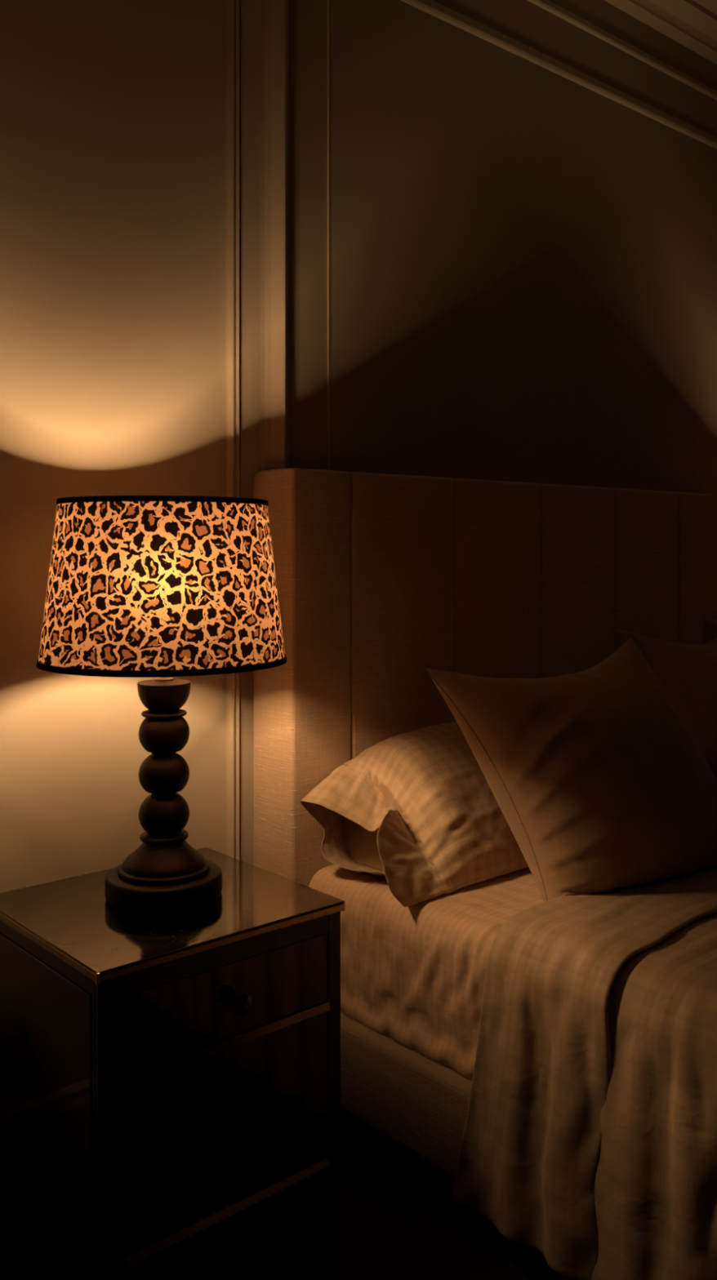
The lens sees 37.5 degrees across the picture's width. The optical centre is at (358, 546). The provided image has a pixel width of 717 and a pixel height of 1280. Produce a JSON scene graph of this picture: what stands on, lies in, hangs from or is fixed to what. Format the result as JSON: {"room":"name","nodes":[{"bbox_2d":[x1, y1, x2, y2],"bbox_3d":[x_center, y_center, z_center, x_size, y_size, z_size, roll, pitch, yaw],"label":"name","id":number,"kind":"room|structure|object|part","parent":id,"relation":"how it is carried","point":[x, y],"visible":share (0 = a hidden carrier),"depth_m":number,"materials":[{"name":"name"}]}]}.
{"room":"bedroom","nodes":[
{"label":"bedroom","id":0,"kind":"room"},
{"bbox_2d":[0,1113,569,1279],"bbox_3d":[1.840,1.330,1.390,8.000,0.100,4.660,0,0,-41],"label":"floor","id":1,"kind":"structure","parent":0,"point":[401,1219],"depth_m":1.95,"materials":[{"name":"carpet"}]},
{"bbox_2d":[0,847,345,1279],"bbox_3d":[-0.360,0.970,1.966,0.507,0.620,0.494,0,0,-41],"label":"nightstand","id":2,"kind":"object","parent":1,"relation":"on","point":[170,1083],"visible":0.98,"depth_m":1.80,"materials":[{"name":"brown wood"}]},
{"bbox_3d":[-0.673,1.225,1.981,0.040,0.110,0.040,0,0,-41],"label":"leg","id":3,"kind":"part","parent":2,"relation":"part of","materials":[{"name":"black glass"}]},
{"bbox_2d":[0,933,90,1278],"bbox_3d":[-0.559,0.927,1.816,0.003,0.445,0.418,0,0,-41],"label":"panel","id":4,"kind":"object","parent":2,"relation":"attached to","point":[45,1008],"depth_m":1.77,"materials":[{"name":"brown wood"}]},
{"bbox_2d":[35,495,286,914],"bbox_3d":[-0.368,0.286,1.998,0.474,0.746,0.474,0,0,-41],"label":"table lamp","id":5,"kind":"object","parent":2,"relation":"on","point":[163,587],"visible":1,"depth_m":1.83,"materials":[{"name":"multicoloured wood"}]},
{"bbox_3d":[-0.368,0.066,1.998,0.459,0.304,0.459,0,0,-41],"label":"lamp shade","id":6,"kind":"part","parent":5,"relation":"part of","materials":[{"name":"fabric"}]},
{"bbox_2d":[0,847,343,973],"bbox_3d":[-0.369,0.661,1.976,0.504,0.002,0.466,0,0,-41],"label":"tabletop","id":7,"kind":"object","parent":2,"relation":"on","point":[72,918],"depth_m":1.88,"materials":[{"name":"brown wood"}]},
{"bbox_2d":[124,1011,326,1253],"bbox_3d":[-0.214,0.990,1.812,0.414,0.267,0.003,0,0,-41],"label":"drawer","id":8,"kind":"object","parent":2,"relation":"on","point":[212,1132],"depth_m":1.79,"materials":[{"name":"brown wood"}]},
{"bbox_2d":[124,933,326,1074],"bbox_3d":[-0.214,0.775,1.812,0.414,0.123,0.003,0,0,-41],"label":"drawer","id":9,"kind":"object","parent":2,"relation":"on","point":[175,1020],"depth_m":1.79,"materials":[{"name":"brown wood"}]},
{"bbox_3d":[-0.218,0.998,1.816,0.418,0.286,0.008,0,0,-41],"label":"drawer","id":10,"kind":"part","parent":2,"relation":"part of","materials":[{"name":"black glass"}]},
{"bbox_3d":[-0.218,0.784,1.816,0.418,0.142,0.008,0,0,-41],"label":"drawer","id":11,"kind":"part","parent":2,"relation":"part of","materials":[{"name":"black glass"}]},
{"bbox_3d":[-0.216,1.161,1.815,0.418,0.038,0.012,0,0,-41],"label":"rail","id":12,"kind":"part","parent":2,"relation":"part of","materials":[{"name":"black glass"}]},
{"bbox_3d":[-0.216,0.696,1.815,0.418,0.035,0.012,0,0,-41],"label":"rail","id":13,"kind":"part","parent":2,"relation":"part of","materials":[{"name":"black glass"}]},
{"bbox_3d":[-0.202,0.778,1.798,0.035,0.035,0.034,0,0,-41],"label":"knob","id":14,"kind":"part","parent":2,"relation":"part of","materials":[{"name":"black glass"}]},
{"bbox_3d":[-0.072,1.225,1.979,0.040,0.110,0.040,0,0,-41],"label":"leg","id":15,"kind":"part","parent":2,"relation":"part of","materials":[{"name":"black glass"}]},
{"bbox_2d":[253,467,716,1179],"bbox_3d":[1.312,0.550,2.274,2.066,1.459,2.405,0,0,-41],"label":"bed","id":16,"kind":"object","parent":1,"relation":"on","point":[381,579],"visible":0.48,"depth_m":2.60,"materials":[{"name":"fabric"}]},
{"bbox_3d":[0.567,0.525,3.123,2.066,1.409,0.146,0,0,-41],"label":"headboard","id":17,"kind":"part","parent":16,"relation":"part of","materials":[{"name":"fabric"}]},
{"bbox_3d":[-0.094,0.526,2.448,0.178,1.407,0.040,0,0,-41],"label":"headboard panel","id":18,"kind":"part","parent":16,"relation":"part of","materials":[{"name":"fabric"}]},
{"bbox_3d":[-0.059,1.242,2.378,0.050,0.075,0.050,0,0,-41],"label":"leg","id":19,"kind":"part","parent":16,"relation":"part of","materials":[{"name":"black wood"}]},
{"bbox_3d":[0.105,0.526,2.622,0.351,1.407,0.040,0,0,-41],"label":"headboard panel","id":20,"kind":"part","parent":16,"relation":"part of","materials":[{"name":"fabric"}]},
{"bbox_3d":[0.598,1.114,1.576,0.062,0.192,2.179,0,0,-41],"label":"rail","id":21,"kind":"part","parent":16,"relation":"part of","materials":[{"name":"fabric"}]},
{"bbox_2d":[308,864,543,1079],"bbox_3d":[1.323,0.880,2.228,1.967,0.295,2.160,0,0,-41],"label":"sheet","id":22,"kind":"object","parent":16,"relation":"on","point":[413,975],"visible":0.25,"depth_m":2.16,"materials":[{"name":"beige fabric"}]},
{"bbox_2d":[300,721,528,906],"bbox_3d":[0.262,0.585,2.514,0.816,0.304,0.338,0,0,-41],"label":"pillow","id":23,"kind":"object","parent":22,"relation":"on","point":[416,810],"visible":0.59,"depth_m":2.35,"materials":[{"name":"fabric"}]},
{"bbox_2d":[423,635,716,902],"bbox_3d":[0.516,0.474,2.266,0.676,0.531,0.424,0,0,-41],"label":"throw pillow","id":24,"kind":"object","parent":22,"relation":"on","point":[599,780],"visible":0.98,"depth_m":2.12,"materials":[{"name":"fabric"}]},
{"bbox_2d":[451,865,716,1279],"bbox_3d":[1.455,0.944,1.962,1.950,0.562,1.712,0,0,-41],"label":"duvet","id":25,"kind":"object","parent":22,"relation":"on","point":[588,1144],"visible":0.9,"depth_m":1.76,"materials":[{"name":"brown fabric"}]},
{"bbox_2d":[610,626,716,780],"bbox_3d":[0.969,0.469,2.965,0.371,0.505,0.544,0,0,44],"label":"throw pillow","id":26,"kind":"object","parent":22,"relation":"on","point":[687,673],"visible":0.53,"depth_m":2.80,"materials":[{"name":"fabric"}]},
{"bbox_3d":[0.368,0.526,2.854,0.350,1.407,0.040,0,0,-41],"label":"headboard panel","id":27,"kind":"part","parent":16,"relation":"part of","materials":[{"name":"fabric"}]},
{"bbox_3d":[0.631,0.526,3.085,0.350,1.407,0.040,0,0,-41],"label":"headboard panel","id":28,"kind":"part","parent":16,"relation":"part of","materials":[{"name":"fabric"}]},
{"bbox_3d":[0.894,0.526,3.316,0.350,1.407,0.040,0,0,-41],"label":"headboard panel","id":29,"kind":"part","parent":16,"relation":"part of","materials":[{"name":"fabric"}]},
{"bbox_3d":[1.140,0.526,3.532,0.305,1.407,0.040,0,0,-41],"label":"headboard panel","id":30,"kind":"part","parent":16,"relation":"part of","materials":[{"name":"fabric"}]},
{"bbox_2d":[0,0,716,893],"bbox_3d":[0.329,-0.300,3.111,8.000,3.160,0.120,0,0,-41],"label":"wall","id":31,"kind":"structure","parent":0,"point":[113,113],"depth_m":2.25,"materials":[{"name":"paint"}]},
{"bbox_2d":[226,0,239,860],"bbox_3d":[-0.289,-0.245,2.475,0.039,3.050,0.020,0,0,-41],"label":"trim","id":32,"kind":"structure","parent":31,"relation":"attached to","point":[233,6],"depth_m":2.47,"materials":[{"name":"paint"}]},
{"bbox_2d":[240,0,261,865],"bbox_3d":[-0.257,-0.245,2.513,0.059,3.050,0.004,0,0,-41],"label":"trim","id":33,"kind":"structure","parent":31,"relation":"attached to","point":[250,10],"depth_m":2.51,"materials":[{"name":"paint"}]},
{"bbox_2d":[261,0,288,471],"bbox_3d":[-0.193,-0.245,2.549,0.085,3.050,0.036,0,0,-41],"label":"trim","id":34,"kind":"structure","parent":31,"relation":"attached to","point":[274,13],"depth_m":2.54,"materials":[{"name":"paint"}]},
{"bbox_2d":[327,0,328,470],"bbox_3d":[-0.076,-0.180,2.672,0.009,2.520,0.004,0,0,-41],"label":"trim","id":35,"kind":"structure","parent":31,"relation":"attached to","point":[327,0],"depth_m":2.67,"materials":[{"name":"paint"}]},
{"bbox_2d":[288,0,716,493],"bbox_3d":[1.558,-0.320,4.109,4.635,2.900,0.002,0,0,-41],"label":"wall panel","id":36,"kind":"object","parent":31,"relation":"attached to","point":[522,257],"depth_m":3.09,"materials":[{"name":"paint"}]},
{"bbox_2d":[400,0,716,149],"bbox_3d":[1.567,-1.489,4.110,4.620,0.042,0.013,0,0,-41],"label":"trim","id":37,"kind":"structure","parent":31,"relation":"attached to","point":[432,7],"depth_m":3.26,"materials":[{"name":"paint"}]},
{"bbox_2d":[527,0,716,100],"bbox_3d":[1.567,-1.665,4.111,4.620,0.034,0.012,0,0,-41],"label":"trim","id":38,"kind":"structure","parent":31,"relation":"attached to","point":[549,6],"depth_m":3.50,"materials":[{"name":"paint"}]},
{"bbox_2d":[604,0,716,64],"bbox_3d":[0.458,-1.831,2.964,7.800,0.098,0.270,0,0,-41],"label":"trim","id":39,"kind":"structure","parent":31,"relation":"attached to","point":[692,24],"depth_m":3.59,"materials":[{"name":"paint"}]}
]}

